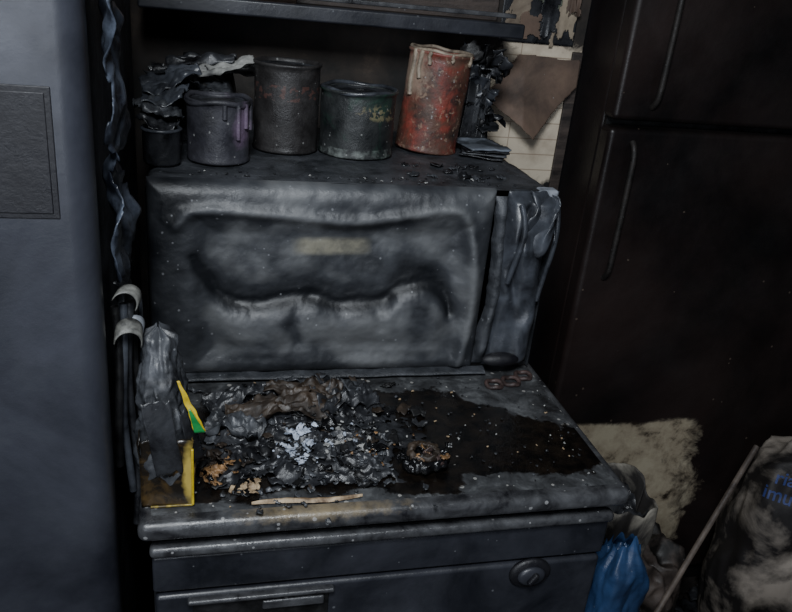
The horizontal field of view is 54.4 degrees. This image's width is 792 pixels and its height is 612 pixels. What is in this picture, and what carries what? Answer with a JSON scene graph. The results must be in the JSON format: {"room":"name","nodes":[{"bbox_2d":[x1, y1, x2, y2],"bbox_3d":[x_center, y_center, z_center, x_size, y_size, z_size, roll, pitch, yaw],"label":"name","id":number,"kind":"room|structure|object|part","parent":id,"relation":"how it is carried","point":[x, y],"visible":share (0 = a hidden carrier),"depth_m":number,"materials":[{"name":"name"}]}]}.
{"room":"fire-damaged room","nodes":[
{"label":"fire-damaged room","id":0,"kind":"room"},
{"bbox_2d":[130,0,590,329],"bbox_3d":[-0.688,-0.406,1.448,2.175,2.450,0.080,0,24,-14],"label":"wall","id":1,"kind":"structure","parent":0,"point":[374,55],"depth_m":1.51,"materials":[{"name":"black paint"}]},
{"bbox_2d":[137,0,524,38],"bbox_3d":[-0.099,-0.637,1.349,0.672,0.258,0.167,0,24,-14],"label":"wall shelf","id":2,"kind":"object","parent":1,"relation":"attached to","point":[464,17],"visible":1,"depth_m":1.35,"materials":[{"name":"brown wood"}]},
{"bbox_3d":[-0.115,-0.677,1.412,0.672,0.238,0.014,0,24,-14],"label":"shelf panel","id":3,"kind":"part","parent":2,"relation":"part of","materials":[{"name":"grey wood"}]},
{"bbox_3d":[-0.100,-0.525,1.321,0.655,0.008,0.010,0,24,-14],"label":"shelf rail","id":4,"kind":"part","parent":2,"relation":"part of","materials":[{"name":"black metal"}]},
{"bbox_2d":[491,54,579,139],"bbox_3d":[0.282,-0.430,1.588,0.205,0.164,0.047,0,24,-14],"label":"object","id":5,"kind":"object","parent":1,"relation":"attached to","point":[535,86],"visible":0.96,"depth_m":1.59,"materials":[{"name":"brown paper"}]},
{"bbox_2d":[498,0,581,47],"bbox_3d":[0.303,-0.651,1.523,0.166,0.265,0.022,0,24,-14],"label":"wallpaper","id":6,"kind":"object","parent":1,"relation":"attached to","point":[547,22],"visible":0.88,"depth_m":1.56,"materials":[{"name":"paper"}]},
{"bbox_2d":[548,52,582,190],"bbox_3d":[0.315,0.096,1.885,0.023,1.375,0.008,0,24,-14],"label":"trim","id":7,"kind":"structure","parent":1,"relation":"attached to","point":[566,114],"depth_m":1.68,"materials":[{"name":"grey wood"}]},
{"bbox_2d":[154,576,698,611],"bbox_3d":[0.181,1.274,0.951,3.600,0.050,3.750,0,24,-14],"label":"floor","id":8,"kind":"structure","parent":0,"point":[687,582],"depth_m":2.16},
{"bbox_2d":[0,0,153,611],"bbox_3d":[-0.657,0.113,1.059,0.639,1.820,0.647,0,24,-14],"label":"refrigerator","id":9,"kind":"object","parent":8,"relation":"on","point":[70,541],"depth_m":0.77,"materials":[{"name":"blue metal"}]},
{"bbox_3d":[-0.364,-0.131,0.655,0.128,0.107,0.002,0,24,-14],"label":"handle recess plate","id":10,"kind":"part","parent":9,"relation":"part of","materials":[{"name":"grey plastic"}]},
{"bbox_3d":[-0.364,-0.132,0.656,0.138,0.117,0.003,0,24,-14],"label":"handle recess frame","id":11,"kind":"part","parent":9,"relation":"part of","materials":[{"name":"grey plastic"}]},
{"bbox_2d":[98,0,141,282],"bbox_3d":[-0.281,-0.278,0.766,0.033,0.506,0.147,0,24,-14],"label":"plastic sheet","id":12,"kind":"object","parent":9,"relation":"attached to","point":[126,210],"visible":1,"depth_m":0.79,"materials":[{"name":"black plastic"}]},
{"bbox_3d":[-0.330,0.055,0.945,0.021,0.221,0.098,0,24,-14],"label":"charred cloth strip","id":13,"kind":"part","parent":9,"relation":"part of","materials":[{"name":"black fabric"}]},
{"bbox_3d":[-0.306,0.120,0.894,0.038,0.328,0.066,0,24,-14],"label":"peeled door gasket","id":14,"kind":"part","parent":9,"relation":"part of","materials":[{"name":"black rubber"}]},
{"bbox_2d":[137,363,629,611],"bbox_3d":[-0.113,0.506,1.445,0.626,0.900,0.793,0,24,-14],"label":"stove","id":15,"kind":"object","parent":8,"relation":"on","point":[514,541],"visible":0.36,"depth_m":1.00,"materials":[{"name":"black metal"}]},
{"bbox_2d":[133,321,205,507],"bbox_3d":[-0.261,0.126,0.886,0.083,0.212,0.083,0,24,-14],"label":"carton","id":16,"kind":"object","parent":15,"relation":"on","point":[167,447],"visible":1,"depth_m":0.87,"materials":[{"name":"printed cardboard"},{"name":"charred paper"}]},
{"bbox_2d":[252,494,362,503],"bbox_3d":[-0.106,0.234,0.933,0.135,0.004,0.011,1,24,-12],"label":"wood sliver","id":17,"kind":"object","parent":15,"relation":"on","point":[339,498],"visible":1,"depth_m":0.93,"materials":[{"name":"beige wood"}]},
{"bbox_2d":[189,372,437,525],"bbox_3d":[-0.095,0.163,1.040,0.365,0.063,0.338,0,24,-14],"label":"debris pile","id":18,"kind":"object","parent":15,"relation":"on","point":[335,417],"visible":0.99,"depth_m":1.04,"materials":[{"name":"paper"}]},
{"bbox_2d":[145,124,560,381],"bbox_3d":[-0.097,-0.111,1.336,0.615,0.314,0.448,0,24,-14],"label":"microwave oven","id":19,"kind":"object","parent":15,"relation":"on","point":[288,272],"visible":0.9,"depth_m":1.16,"materials":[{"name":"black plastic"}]},
{"bbox_2d":[140,124,182,166],"bbox_3d":[-0.335,-0.231,1.103,0.058,0.052,0.057,0,24,-14],"label":"tin","id":20,"kind":"object","parent":19,"relation":"on","point":[161,148],"visible":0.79,"depth_m":1.08,"materials":[{"name":"metal"}]},
{"bbox_2d":[133,51,254,148],"bbox_3d":[-0.311,-0.330,1.224,0.186,0.139,0.327,0,24,-14],"label":"paper stack","id":21,"kind":"object","parent":19,"relation":"on","point":[162,105],"visible":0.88,"depth_m":1.18,"materials":[{"name":"charred paper"},{"name":"ash"}]},
{"bbox_2d":[184,90,253,165],"bbox_3d":[-0.264,-0.267,1.150,0.100,0.095,0.099,0,24,-14],"label":"canister","id":22,"kind":"object","parent":19,"relation":"on","point":[219,124],"visible":1,"depth_m":1.12,"materials":[{"name":"metal"}]},
{"bbox_3d":[-0.262,-0.300,1.135,0.087,0.005,0.088,0,24,-14],"label":"lid","id":23,"kind":"part","parent":22,"relation":"part of","materials":[{"name":"metal"}]},
{"bbox_2d":[252,56,322,154],"bbox_3d":[-0.178,-0.326,1.250,0.109,0.138,0.109,0,24,-14],"label":"tin","id":24,"kind":"object","parent":19,"relation":"on","point":[286,89],"visible":1,"depth_m":1.21,"materials":[{"name":"metal"}]},
{"bbox_3d":[-0.172,-0.381,1.226,0.099,0.005,0.098,0,24,-14],"label":"lid","id":25,"kind":"part","parent":24,"relation":"part of","materials":[{"name":"metal"}]},
{"bbox_3d":[-0.104,-0.033,1.150,0.506,0.303,0.031,0,24,-14],"label":"door","id":26,"kind":"part","parent":19,"relation":"part of","materials":[{"name":"grey plastic"}]},
{"bbox_3d":[-0.097,0.108,1.212,0.500,0.014,0.016,0,24,-14],"label":"sagged trim","id":27,"kind":"part","parent":19,"relation":"part of","materials":[{"name":"grey plastic"}]},
{"bbox_2d":[188,162,515,185],"bbox_3d":[-0.064,-0.207,1.181,0.490,0.016,0.130,0,24,-14],"label":"flakes","id":28,"kind":"object","parent":19,"relation":"on","point":[462,175],"visible":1,"depth_m":1.21,"materials":[{"name":"paint"}]},
{"bbox_2d":[318,79,398,159],"bbox_3d":[-0.064,-0.310,1.278,0.131,0.109,0.129,0,24,-14],"label":"tin","id":29,"kind":"object","parent":19,"relation":"on","point":[357,118],"visible":1,"depth_m":1.24,"materials":[{"name":"painted metal"},{"name":"soot"}]},
{"bbox_3d":[-0.061,-0.350,1.261,0.117,0.005,0.116,0,24,-14],"label":"lid","id":30,"kind":"part","parent":29,"relation":"part of","materials":[{"name":"metal"}]},
{"bbox_2d":[395,43,474,155],"bbox_3d":[0.067,-0.361,1.347,0.124,0.179,0.115,0,24,-14],"label":"tin can","id":31,"kind":"object","parent":19,"relation":"on","point":[437,77],"visible":1,"depth_m":1.31,"materials":[{"name":"metal"}]},
{"bbox_2d":[457,137,511,160],"bbox_3d":[0.160,-0.283,1.383,0.116,0.019,0.130,0,24,-14],"label":"magazine stack","id":32,"kind":"object","parent":19,"relation":"on","point":[483,148],"visible":0.98,"depth_m":1.35,"materials":[{"name":"paper"}]},
{"bbox_2d":[458,150,503,160],"bbox_3d":[0.160,-0.276,1.383,0.078,0.006,0.100,11,24,12],"label":"magazine","id":33,"kind":"object","parent":32,"relation":"on","point":[493,155],"depth_m":1.34,"materials":[{"name":"paper"}]},
{"bbox_2d":[457,143,509,154],"bbox_3d":[0.153,-0.286,1.386,0.078,0.007,0.100,1,24,-11],"label":"magazine","id":34,"kind":"object","parent":32,"relation":"on","point":[466,148],"depth_m":1.35,"materials":[{"name":"paper"}]},
{"bbox_2d":[461,145,506,157],"bbox_3d":[0.156,-0.282,1.384,0.078,0.008,0.100,6,24,1],"label":"magazine","id":35,"kind":"object","parent":32,"relation":"on","point":[479,151],"depth_m":1.34,"materials":[{"name":"grey paper"}]},
{"bbox_2d":[457,137,511,151],"bbox_3d":[0.150,-0.292,1.387,0.078,0.007,0.100,-4,26,-22],"label":"magazine","id":36,"kind":"object","parent":32,"relation":"on","point":[468,144],"depth_m":1.37,"materials":[{"name":"grey paper"}]},
{"bbox_2d":[458,37,512,138],"bbox_3d":[0.155,-0.407,1.460,0.110,0.187,0.107,0,24,-14],"label":"cloth","id":37,"kind":"object","parent":19,"relation":"on","point":[479,117],"visible":0.8,"depth_m":1.44,"materials":[{"name":"charred fabric"}]},
{"bbox_3d":[0.154,-0.033,1.218,0.032,0.285,0.018,0,24,-14],"label":"door handle","id":38,"kind":"part","parent":19,"relation":"part of","materials":[{"name":"grey plastic"}]},
{"bbox_3d":[-0.118,0.016,1.413,0.602,0.006,0.400,0,24,-14],"label":"panel","id":39,"kind":"part","parent":19,"relation":"part of","materials":[{"name":"grey plastic"}]},
{"bbox_3d":[0.199,-0.033,1.220,0.089,0.300,0.038,0,24,-14],"label":"control panel","id":40,"kind":"part","parent":19,"relation":"part of","materials":[{"name":"grey plastic"}]},
{"bbox_2d":[528,190,560,257],"bbox_3d":[0.221,-0.125,1.183,0.055,0.104,0.032,0,24,-14],"label":"drape","id":41,"kind":"object","parent":19,"relation":"hanging from","point":[544,206],"depth_m":1.17,"materials":[{"name":"plastic"}]},
{"bbox_2d":[155,552,597,611],"bbox_3d":[-0.028,0.620,1.102,0.592,0.582,0.056,0,24,-14],"label":"oven","id":42,"kind":"object","parent":15,"relation":"in","point":[546,581],"depth_m":1.02,"materials":[{"name":"black metal"}]},
{"bbox_2d":[151,364,616,515],"bbox_3d":[-0.074,0.090,1.280,0.610,0.002,0.742,0,24,-14],"label":"cooktop","id":43,"kind":"object","parent":15,"relation":"in","point":[467,484],"depth_m":1.05,"materials":[{"name":"black metal"}]},
{"bbox_2d":[195,377,593,508],"bbox_3d":[-0.018,0.177,1.088,0.570,0.004,0.300,0,24,-14],"label":"crumbs","id":44,"kind":"object","parent":15,"relation":"on","point":[563,448],"visible":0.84,"depth_m":1.10,"materials":[{"name":"paper"}]},
{"bbox_2d":[396,440,452,475],"bbox_3d":[0.038,0.200,1.023,0.069,0.032,0.067,10,24,8],"label":"debris","id":45,"kind":"object","parent":15,"relation":"on","point":[419,457],"visible":1,"depth_m":1.01,"materials":[{"name":"black"}]},
{"bbox_2d":[484,370,531,389],"bbox_3d":[0.186,0.122,1.258,0.097,0.010,0.038,-11,29,-34],"label":"burner ring","id":46,"kind":"object","parent":15,"relation":"on","point":[502,382],"visible":1,"depth_m":1.25,"materials":[{"name":"metal"}]},
{"bbox_3d":[0.182,0.364,1.048,0.060,0.048,0.007,0,24,-14],"label":"knob","id":47,"kind":"part","parent":15,"relation":"part of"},
{"bbox_2d":[585,532,648,611],"bbox_3d":[0.309,0.683,1.299,0.099,0.768,0.086,0,24,-14],"label":"plastic bag","id":48,"kind":"object","parent":8,"relation":"on","point":[620,583],"visible":0.82,"depth_m":1.15,"materials":[{"name":"blue plastic"}]},
{"bbox_2d":[602,463,657,557],"bbox_3d":[0.323,0.633,1.435,0.141,0.748,0.153,0,24,-14],"label":"paper bag","id":49,"kind":"object","parent":8,"relation":"on","point":[637,517],"visible":0.12,"depth_m":1.28,"materials":[{"name":"grey paper"}]},
{"bbox_2d":[528,0,791,577],"bbox_3d":[0.676,-0.164,2.033,0.727,1.800,0.675,0,24,-14],"label":"refrigerator","id":50,"kind":"object","parent":8,"relation":"on","point":[663,327],"visible":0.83,"depth_m":1.70,"materials":[{"name":"black metal"}]},
{"bbox_3d":[0.465,-0.191,1.601,0.012,0.305,0.029,0,24,-14],"label":"handle","id":51,"kind":"part","parent":50,"relation":"part of","materials":[{"name":"black metal"}]},
{"bbox_2d":[649,0,684,109],"bbox_3d":[0.524,-0.510,1.468,0.012,0.275,0.029,0,24,-14],"label":"handle","id":52,"kind":"object","parent":50,"relation":"in","point":[674,9],"depth_m":1.48,"materials":[{"name":"black metal"}]},
{"bbox_2d":[605,0,791,129],"bbox_3d":[0.800,-0.618,1.528,0.727,0.524,0.049,0,24,-14],"label":"freezer","id":53,"kind":"object","parent":50,"relation":"in","point":[731,65],"depth_m":1.52,"materials":[{"name":"black metal"}]},
{"bbox_2d":[640,522,685,611],"bbox_3d":[0.586,0.685,1.917,0.246,0.326,0.204,-10,28,-32],"label":"sack","id":54,"kind":"object","parent":8,"relation":"on","point":[662,558],"visible":0.28,"depth_m":1.85,"materials":[{"name":"grey plastic"}]},
{"bbox_2d":[674,570,699,611],"bbox_3d":[0.630,0.896,1.771,0.703,0.117,0.676,0,24,-14],"label":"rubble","id":55,"kind":"object","parent":8,"relation":"on","point":[682,605],"visible":0.11,"depth_m":2.06,"materials":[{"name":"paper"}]},
{"bbox_2d":[654,445,759,611],"bbox_3d":[0.619,0.633,1.729,0.519,0.573,0.013,-15,31,-40],"label":"handle","id":56,"kind":"object","parent":8,"relation":"on","point":[755,448],"visible":1,"depth_m":1.75,"materials":[{"name":"grey metal"}]},
{"bbox_2d":[697,435,791,611],"bbox_3d":[0.963,0.590,1.879,0.352,0.602,0.288,12,24,14],"label":"sack","id":57,"kind":"object","parent":8,"relation":"on","point":[747,563],"visible":0.91,"depth_m":1.80,"materials":[{"name":"black"}]}
]}

